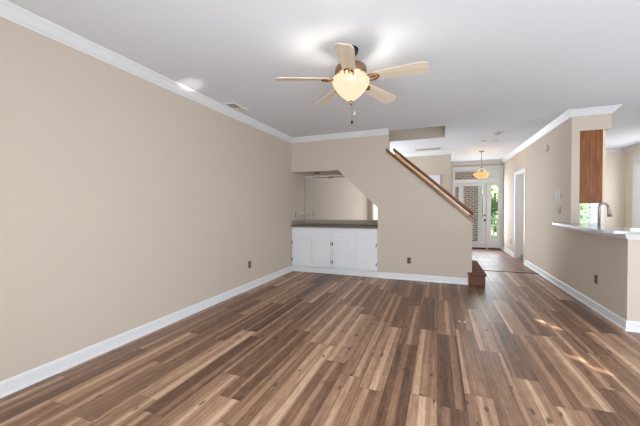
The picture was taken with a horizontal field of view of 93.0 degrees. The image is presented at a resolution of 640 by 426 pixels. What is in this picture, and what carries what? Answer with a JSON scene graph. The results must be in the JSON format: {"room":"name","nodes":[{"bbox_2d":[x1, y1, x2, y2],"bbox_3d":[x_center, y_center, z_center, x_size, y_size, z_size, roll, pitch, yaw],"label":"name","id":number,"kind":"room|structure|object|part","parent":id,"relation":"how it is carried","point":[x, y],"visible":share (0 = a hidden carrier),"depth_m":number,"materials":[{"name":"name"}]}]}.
{"room":"living room","nodes":[
{"label":"living room","id":0,"kind":"room"},
{"bbox_2d":[0,17,304,381],"bbox_3d":[-1.227,-0.139,4.856,0.120,2.740,8.770,0,1,21],"label":"wall","id":1,"kind":"structure","parent":0,"point":[128,201],"depth_m":2.83,"materials":[{"name":"beige paint"}]},
{"bbox_2d":[0,266,291,398],"bbox_3d":[-1.660,1.202,3.547,0.024,0.108,5.970,0,1,21],"label":"baseboard","id":2,"kind":"structure","parent":1,"relation":"attached to","point":[11,385],"depth_m":2.82,"materials":[{"name":"white wood"}]},
{"bbox_2d":[0,0,388,142],"bbox_3d":[-0.751,-1.435,3.144,2.000,0.092,5.970,0,1,21],"label":"trim","id":3,"kind":"structure","parent":1,"relation":"attached to","point":[9,11],"depth_m":2.97,"materials":[{"name":"white wood"}]},
{"bbox_2d":[0,271,639,425],"bbox_3d":[1.889,1.254,2.804,7.500,0.001,7.550,0,1,21],"label":"floor","id":4,"kind":"structure","parent":0,"point":[294,348],"depth_m":2.52,"materials":[{"name":"brown wood"}]},
{"bbox_2d":[292,227,332,273],"bbox_3d":[-0.060,0.744,6.465,0.891,0.910,0.717,0,1,21],"label":"base cabinet","id":5,"kind":"object","parent":4,"relation":"on","point":[311,246],"visible":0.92,"depth_m":6.14,"materials":[{"name":"wood"}]},
{"bbox_3d":[-0.366,0.784,6.225,0.430,0.540,0.026,0,1,21],"label":"door","id":6,"kind":"part","parent":5,"relation":"part of","materials":[{"name":"white wood"}]},
{"bbox_3d":[-0.371,0.794,6.210,0.330,0.450,0.006,0,1,21],"label":"raised panel","id":7,"kind":"part","parent":5,"relation":"part of","materials":[{"name":"white wood"}]},
{"bbox_3d":[-0.177,0.395,6.145,0.838,0.150,0.026,0,1,21],"label":"drawer","id":8,"kind":"part","parent":5,"relation":"part of","materials":[{"name":"white wood"}]},
{"bbox_3d":[0.024,0.795,6.057,0.298,0.450,0.006,0,1,21],"label":"raised panel","id":9,"kind":"part","parent":5,"relation":"part of","materials":[{"name":"white wood"}]},
{"bbox_3d":[0.030,0.785,6.072,0.398,0.540,0.026,0,1,21],"label":"door","id":10,"kind":"part","parent":5,"relation":"part of","materials":[{"name":"white wood"}]},
{"bbox_2d":[332,228,377,277],"bbox_3d":[0.775,0.746,6.141,0.895,0.910,0.717,0,1,21],"label":"base cabinet","id":11,"kind":"object","parent":4,"relation":"on","point":[354,250],"visible":0.96,"depth_m":5.83,"materials":[{"name":"wood"}]},
{"bbox_2d":[291,219,377,228],"bbox_3d":[0.360,0.220,6.303,1.792,0.131,0.733,0,1,21],"label":"countertop","id":12,"kind":"structure","parent":11,"relation":"on","point":[364,224],"depth_m":6.46,"materials":[{"name":"stone"}]},
{"bbox_3d":[0.427,0.796,5.901,0.278,0.450,0.006,0,1,21],"label":"raised panel","id":13,"kind":"part","parent":11,"relation":"part of","materials":[{"name":"white wood"}]},
{"bbox_3d":[0.432,0.786,5.916,0.378,0.540,0.026,0,1,21],"label":"door","id":14,"kind":"part","parent":11,"relation":"part of","materials":[{"name":"white wood"}]},
{"bbox_3d":[0.440,0.396,5.905,0.398,0.150,0.026,0,1,21],"label":"drawer","id":15,"kind":"part","parent":11,"relation":"part of","materials":[{"name":"white wood"}]},
{"bbox_3d":[0.860,0.397,5.743,0.402,0.150,0.026,0,1,21],"label":"drawer","id":16,"kind":"part","parent":11,"relation":"part of","materials":[{"name":"white wood"}]},
{"bbox_3d":[0.865,0.797,5.731,0.282,0.450,0.006,0,1,21],"label":"raised panel","id":17,"kind":"part","parent":11,"relation":"part of","materials":[{"name":"white wood"}]},
{"bbox_3d":[0.871,0.787,5.746,0.382,0.540,0.026,0,1,21],"label":"door","id":18,"kind":"part","parent":11,"relation":"part of","materials":[{"name":"white wood"}]},
{"bbox_2d":[467,260,486,285],"bbox_3d":[1.619,-0.081,6.118,2.916,2.557,1.400,0,1,21],"label":"staircase","id":19,"kind":"structure","parent":4,"relation":"on","point":[477,276],"depth_m":5.06,"materials":[{"name":"brown wood"}]},
{"bbox_2d":[7,0,639,162],"bbox_3d":[2.563,-1.670,4.526,7.500,0.300,11.350,0,1,21],"label":"ceiling","id":20,"kind":"structure","parent":0,"point":[510,68],"depth_m":2.85,"materials":[{"name":"white paint"}]},
{"bbox_2d":[224,102,248,111],"bbox_3d":[-1.180,-1.491,4.291,0.170,0.016,0.360,0,1,21],"label":"ceiling vent","id":21,"kind":"object","parent":20,"relation":"in","point":[232,105],"visible":1,"depth_m":4.28,"materials":[{"name":"plastic"}]},
{"bbox_2d":[276,42,428,123],"bbox_3d":[0.300,-1.139,2.715,1.278,0.678,1.292,0,1,21],"label":"ceiling fan","id":22,"kind":"object","parent":20,"relation":"hanging from","point":[351,79],"visible":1,"depth_m":2.62,"materials":[{"name":"wood"}]},
{"bbox_3d":[-0.154,-1.183,2.685,0.465,0.008,0.144,-3,14,-8],"label":"blade","id":23,"kind":"part","parent":22,"relation":"part of","materials":[{"name":"beige wood"}]},
{"bbox_3d":[0.088,-1.192,3.138,0.144,0.008,0.465,-15,4,-26],"label":"blade","id":24,"kind":"part","parent":22,"relation":"part of","materials":[{"name":"beige wood"}]},
{"bbox_3d":[0.201,-1.178,2.314,0.144,0.008,0.465,13,6,9],"label":"blade","id":25,"kind":"part","parent":22,"relation":"part of","materials":[{"name":"beige wood"}]},
{"bbox_3d":[0.279,-1.113,2.746,0.342,0.208,0.342,0,1,21],"label":"lamp shade","id":26,"kind":"part","parent":22,"relation":"part of","materials":[{"name":"beige glass"}]},
{"bbox_3d":[0.594,-1.192,3.047,0.465,0.008,0.144,3,-15,-44],"label":"blade","id":27,"kind":"part","parent":22,"relation":"part of","materials":[{"name":"beige wood"}]},
{"bbox_3d":[0.664,-1.184,2.538,0.465,0.008,0.144,4,-10,28],"label":"blade","id":28,"kind":"part","parent":22,"relation":"part of","materials":[{"name":"beige wood"}]},
{"bbox_2d":[415,148,440,150],"bbox_3d":[2.654,-1.565,7.469,0.580,0.012,0.200,0,1,21],"label":"ceiling vent","id":29,"kind":"object","parent":20,"relation":"in","point":[427,148],"visible":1,"depth_m":7.45,"materials":[{"name":"beige metal"}]},
{"bbox_2d":[473,151,488,179],"bbox_3d":[4.151,-1.219,7.807,0.372,0.728,0.372,0,1,21],"label":"pendant lamp","id":30,"kind":"object","parent":20,"relation":"hanging from","point":[480,175],"visible":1,"depth_m":7.74,"materials":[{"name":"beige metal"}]},
{"bbox_3d":[4.152,-0.953,7.812,0.372,0.150,0.372,0,1,21],"label":"lamp shade","id":31,"kind":"part","parent":30,"relation":"part of","materials":[{"name":"glass"}]},
{"bbox_2d":[291,126,471,284],"bbox_3d":[1.107,-1.353,6.249,3.540,5.100,1.160,0,1,21],"label":"wall","id":32,"kind":"structure","parent":0,"point":[415,222],"depth_m":5.54,"materials":[{"name":"beige paint"}]},
{"bbox_2d":[295,171,342,219],"bbox_3d":[0.449,0.048,6.392,1.895,2.300,0.660,0,1,21],"label":"wall niche","id":33,"kind":"object","parent":32,"relation":"in","point":[326,173],"visible":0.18,"depth_m":6.53,"materials":[{"name":"beige paint"}]},
{"bbox_2d":[305,175,377,219],"bbox_3d":[0.483,-0.342,6.631,1.782,0.974,0.013,0,1,21],"label":"wall mirror","id":34,"kind":"object","parent":33,"relation":"attached to","point":[333,197],"visible":0.76,"depth_m":6.68,"materials":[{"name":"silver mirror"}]},
{"bbox_2d":[378,272,467,284],"bbox_3d":[1.785,1.155,5.399,1.520,0.108,0.024,0,1,21],"label":"baseboard","id":35,"kind":"structure","parent":32,"relation":"attached to","point":[427,278],"depth_m":5.37,"materials":[{"name":"white wood"}]},
{"bbox_2d":[386,148,474,222],"bbox_3d":[1.923,-0.515,5.388,1.457,1.366,0.185,0,1,21],"label":"stair handrail","id":36,"kind":"object","parent":32,"relation":"attached to","point":[398,156],"visible":1,"depth_m":5.30,"materials":[{"name":"brown wood"}]},
{"bbox_2d":[404,154,450,195],"bbox_3d":[2.264,-0.231,9.335,3.150,2.740,2.350,0,1,21],"label":"wall","id":37,"kind":"structure","parent":0,"point":[440,165],"depth_m":7.76,"materials":[{"name":"beige paint"}]},
{"bbox_2d":[394,150,454,160],"bbox_3d":[2.282,-1.554,9.259,3.232,0.092,2.432,0,1,21],"label":"trim","id":38,"kind":"structure","parent":37,"relation":"attached to","point":[442,152],"depth_m":7.81,"materials":[{"name":"white wood"}]},
{"bbox_2d":[424,175,439,187],"bbox_3d":[2.629,0.093,7.961,0.965,2.135,0.080,0,1,21],"label":"door","id":39,"kind":"structure","parent":37,"relation":"in","point":[436,178],"depth_m":7.78,"materials":[{"name":"wood"}]},
{"bbox_2d":[451,163,502,198],"bbox_3d":[4.896,-0.248,9.650,1.770,2.740,0.140,0,1,21],"label":"wall","id":40,"kind":"structure","parent":0,"point":[496,163],"depth_m":9.61,"materials":[{"name":"beige paint"}]},
{"bbox_2d":[452,165,502,249],"bbox_3d":[4.950,-0.170,9.582,1.420,2.585,0.150,0,1,21],"label":"door","id":41,"kind":"structure","parent":40,"relation":"in","point":[487,243],"depth_m":9.46,"materials":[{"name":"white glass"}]},
{"bbox_2d":[455,170,499,178],"bbox_3d":[5.764,-1.563,10.844,5.900,0.480,2.760,0,1,21],"label":"ceiling","id":42,"kind":"structure","parent":0,"point":[493,174],"depth_m":11.69,"materials":[{"name":"white paint"}]},
{"bbox_2d":[472,249,535,272],"bbox_3d":[3.932,1.154,8.071,7.500,0.001,3.750,0,1,21],"label":"floor","id":43,"kind":"structure","parent":0,"point":[488,259],"depth_m":7.30,"materials":[{"name":"tile"}]},
{"bbox_2d":[484,270,538,273],"bbox_3d":[3.763,1.182,6.128,1.110,0.011,0.045,0,1,21],"label":"transition strip","id":44,"kind":"object","parent":43,"relation":"on","point":[484,270],"visible":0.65,"depth_m":6.08,"materials":[{"name":"metal"}]},
{"bbox_2d":[482,221,597,240],"bbox_3d":[12.493,1.102,23.925,46.000,0.080,26.400,0,1,21],"label":"ground","id":45,"kind":"structure","parent":0,"point":[495,233],"depth_m":17.52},
{"bbox_2d":[482,196,497,230],"bbox_3d":[7.913,0.266,13.469,2.047,2.100,2.067,0,1,21],"label":"shrub","id":46,"kind":"object","parent":45,"relation":"on","point":[494,206],"visible":0.16,"depth_m":13.11,"materials":[{"name":"green plant"}]},
{"bbox_2d":[482,178,497,231],"bbox_3d":[10.689,-0.953,18.388,3.887,4.342,3.922,0,1,21],"label":"tree","id":47,"kind":"object","parent":45,"relation":"on","point":[494,189],"visible":0.03,"depth_m":17.65,"materials":[{"name":"plant"}]},
{"bbox_2d":[581,203,591,221],"bbox_3d":[9.261,-0.244,11.630,1.705,3.170,1.661,0,1,21],"label":"tree","id":48,"kind":"object","parent":45,"relation":"on","point":[585,214],"visible":0.05,"depth_m":11.13,"materials":[{"name":"green plant"}]},
{"bbox_2d":[503,116,579,285],"bbox_3d":[4.727,-0.200,6.906,0.100,2.740,5.100,0,1,21],"label":"wall","id":49,"kind":"structure","parent":0,"point":[547,245],"depth_m":5.43,"materials":[{"name":"beige paint"}]},
{"bbox_2d":[502,246,513,256],"bbox_3d":[5.315,1.084,8.601,0.024,0.108,1.560,0,1,21],"label":"baseboard","id":50,"kind":"structure","parent":49,"relation":"attached to","point":[506,250],"depth_m":8.49,"materials":[{"name":"white wood"}]},
{"bbox_2d":[514,167,525,262],"bbox_3d":[4.897,0.059,7.354,0.130,2.205,1.020,0,1,21],"label":"trim","id":51,"kind":"structure","parent":49,"relation":"attached to","point":[517,175],"depth_m":7.74,"materials":[{"name":"white wood"}]},
{"bbox_2d":[556,192,560,198],"bbox_3d":[3.910,-0.293,4.979,0.030,0.110,0.110,0,1,21],"label":"thermostat","id":52,"kind":"object","parent":49,"relation":"attached to","point":[558,194],"visible":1,"depth_m":4.94,"materials":[{"name":"white plastic"}]},
{"bbox_2d":[579,129,605,203],"bbox_3d":[4.177,-0.688,4.868,0.342,1.068,0.880,0,1,21],"label":"upper cabinet","id":53,"kind":"object","parent":49,"relation":"attached to","point":[592,142],"visible":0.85,"depth_m":4.46,"materials":[{"name":"brown wood"}]},
{"bbox_3d":[4.224,-0.683,4.619,0.018,1.030,0.410,0,1,21],"label":"door","id":54,"kind":"part","parent":53,"relation":"part of","materials":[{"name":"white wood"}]},
{"bbox_2d":[521,153,625,253],"bbox_3d":[6.562,-0.227,8.028,2.510,2.740,0.120,0,1,21],"label":"wall","id":55,"kind":"structure","parent":0,"point":[615,163],"depth_m":7.64,"materials":[{"name":"beige paint"}]},
{"bbox_2d":[579,203,603,224],"bbox_3d":[6.870,-0.336,7.853,0.730,1.260,0.100,0,1,21],"label":"window","id":56,"kind":"structure","parent":55,"relation":"in","point":[602,206],"depth_m":7.83,"materials":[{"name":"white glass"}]},
{"bbox_2d":[580,113,611,130],"bbox_3d":[4.460,-1.391,5.566,0.365,0.310,2.450,0,1,21],"label":"wall","id":57,"kind":"structure","parent":0,"point":[600,121],"depth_m":4.42,"materials":[{"name":"beige paint"}]},
{"bbox_2d":[451,104,621,165],"bbox_3d":[4.633,-1.526,7.004,1.512,0.092,5.560,0,1,5],"label":"trim","id":58,"kind":"structure","parent":57,"relation":"attached to","point":[567,114],"depth_m":5.12,"materials":[{"name":"white wood"}]},
{"bbox_2d":[605,143,639,153],"bbox_3d":[4.653,-1.461,3.263,2.390,0.092,10.100,0,1,21],"label":"trim","id":59,"kind":"structure","parent":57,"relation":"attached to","point":[637,146],"depth_m":7.51,"materials":[{"name":"white wood"}]},
{"bbox_2d":[570,230,639,321],"bbox_3d":[4.308,0.720,3.562,1.740,1.020,1.470,0,1,21],"label":"wall","id":60,"kind":"structure","parent":0,"point":[615,261],"depth_m":3.54,"materials":[{"name":"beige paint"}]},
{"bbox_2d":[523,260,639,332],"bbox_3d":[4.757,1.153,4.756,1.764,0.108,4.054,0,1,21],"label":"baseboard","id":61,"kind":"structure","parent":60,"relation":"attached to","point":[629,326],"depth_m":3.88,"materials":[{"name":"white wood"}]},
{"bbox_2d":[552,222,639,239],"bbox_3d":[4.292,0.213,3.811,1.992,0.092,2.092,0,1,21],"label":"countertop","id":62,"kind":"structure","parent":60,"relation":"on","point":[612,231],"depth_m":3.47,"materials":[{"name":"white stone"}]},
{"bbox_3d":[4.334,0.234,3.682,1.780,0.055,1.810,0,1,21],"label":"apron moulding","id":63,"kind":"part","parent":62,"relation":"part of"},
{"bbox_2d":[597,202,611,224],"bbox_3d":[3.836,0.085,4.078,0.170,0.456,0.122,0,1,21],"label":"kitchen faucet","id":64,"kind":"object","parent":62,"relation":"on","point":[609,213],"visible":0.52,"depth_m":4.10,"materials":[{"name":"silver metal"}]},
{"bbox_2d":[594,274,597,283],"bbox_3d":[3.469,0.831,3.820,0.010,0.116,0.072,0,1,21],"label":"wall outlet","id":65,"kind":"object","parent":60,"relation":"attached to","point":[595,275],"visible":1,"depth_m":3.81,"materials":[{"name":"brown plastic"}]},
{"bbox_2d":[625,149,639,227],"bbox_3d":[6.630,-0.174,4.897,0.120,2.740,5.670,0,1,21],"label":"wall","id":66,"kind":"structure","parent":0,"point":[629,155],"depth_m":7.39,"materials":[{"name":"beige paint"}]},
{"bbox_2d":[632,155,639,228],"bbox_3d":[7.113,-0.315,6.289,0.106,2.010,2.020,0,1,21],"label":"window","id":67,"kind":"structure","parent":66,"relation":"in","point":[636,159],"depth_m":7.07,"materials":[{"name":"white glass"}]},
{"bbox_3d":[7.221,1.225,10.331,22.000,0.150,2.760,0,1,21],"label":"floor","id":68,"kind":"structure","parent":0,"visible":0},
{"bbox_2d":[455,172,477,241],"bbox_3d":[4.514,-0.168,11.452,2.535,2.620,0.220,0,1,21],"label":"brick wall","id":69,"kind":"structure","parent":68,"relation":"on","point":[470,192],"depth_m":10.96,"materials":[{"name":"brown brick"}]},
{"bbox_2d":[478,186,481,241],"bbox_3d":[5.765,-0.144,10.956,0.153,2.580,0.340,0,1,21],"label":"porch post","id":70,"kind":"object","parent":68,"relation":"on","point":[479,187],"visible":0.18,"depth_m":10.82,"materials":[{"name":"white wood"}]},
{"bbox_2d":[482,218,497,239],"bbox_3d":[7.433,0.623,11.289,2.790,1.020,0.090,0,1,21],"label":"porch railing","id":71,"kind":"object","parent":68,"relation":"on","point":[493,219],"visible":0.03,"depth_m":11.58,"materials":[{"name":"white wood"}]}
]}

